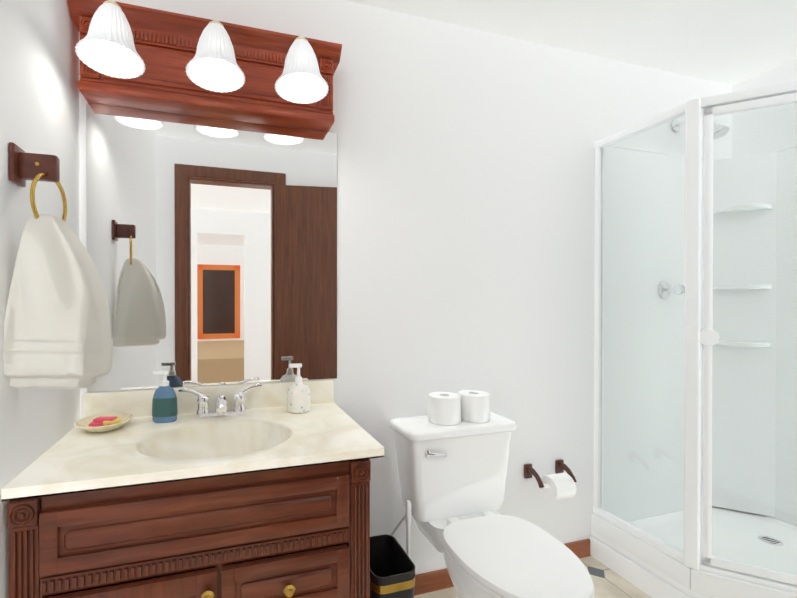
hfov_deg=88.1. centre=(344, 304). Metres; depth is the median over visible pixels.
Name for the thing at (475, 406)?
toilet paper roll
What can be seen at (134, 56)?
sconce
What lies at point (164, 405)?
soap bottle
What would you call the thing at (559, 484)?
toilet paper holder
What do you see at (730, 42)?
ceiling
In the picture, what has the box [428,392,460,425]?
toilet paper roll
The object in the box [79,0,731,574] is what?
wall
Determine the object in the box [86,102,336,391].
mirror
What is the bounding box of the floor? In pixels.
[414,556,651,597]
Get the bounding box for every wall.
[0,0,79,597]
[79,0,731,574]
[732,59,796,526]
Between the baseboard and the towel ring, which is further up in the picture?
the towel ring
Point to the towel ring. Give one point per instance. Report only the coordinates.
(57, 330)
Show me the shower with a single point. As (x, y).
(695, 342)
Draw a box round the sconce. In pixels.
[68,0,341,131]
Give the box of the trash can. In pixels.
[370,534,414,597]
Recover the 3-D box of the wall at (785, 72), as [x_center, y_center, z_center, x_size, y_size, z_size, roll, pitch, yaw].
[2.444,0.005,1.502,0.100,2.440,1.660,0,0,-17]
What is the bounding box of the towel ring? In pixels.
[4,142,113,388]
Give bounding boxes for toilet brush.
[405,500,410,557]
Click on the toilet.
(452, 479)
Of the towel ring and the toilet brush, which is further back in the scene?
the toilet brush
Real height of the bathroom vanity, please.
0.942 m
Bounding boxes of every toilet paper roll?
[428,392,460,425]
[458,390,489,422]
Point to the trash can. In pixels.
(392, 570)
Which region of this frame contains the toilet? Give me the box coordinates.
[389,412,593,597]
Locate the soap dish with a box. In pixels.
[74,413,132,431]
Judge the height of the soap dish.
0.032 m
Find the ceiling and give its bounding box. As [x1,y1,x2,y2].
[345,0,796,85]
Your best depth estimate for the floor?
1.77 m
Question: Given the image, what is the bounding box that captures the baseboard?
[414,538,590,595]
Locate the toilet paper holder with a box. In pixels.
[524,459,576,500]
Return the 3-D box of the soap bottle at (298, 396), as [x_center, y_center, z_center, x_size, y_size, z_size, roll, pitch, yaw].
[-0.166,0.298,1.479,0.084,0.172,0.084,0,0,-17]
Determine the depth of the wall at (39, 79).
1.03 m
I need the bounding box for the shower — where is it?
[589,81,796,597]
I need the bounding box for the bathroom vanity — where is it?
[1,379,383,597]
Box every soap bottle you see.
[152,370,177,422]
[287,363,309,413]

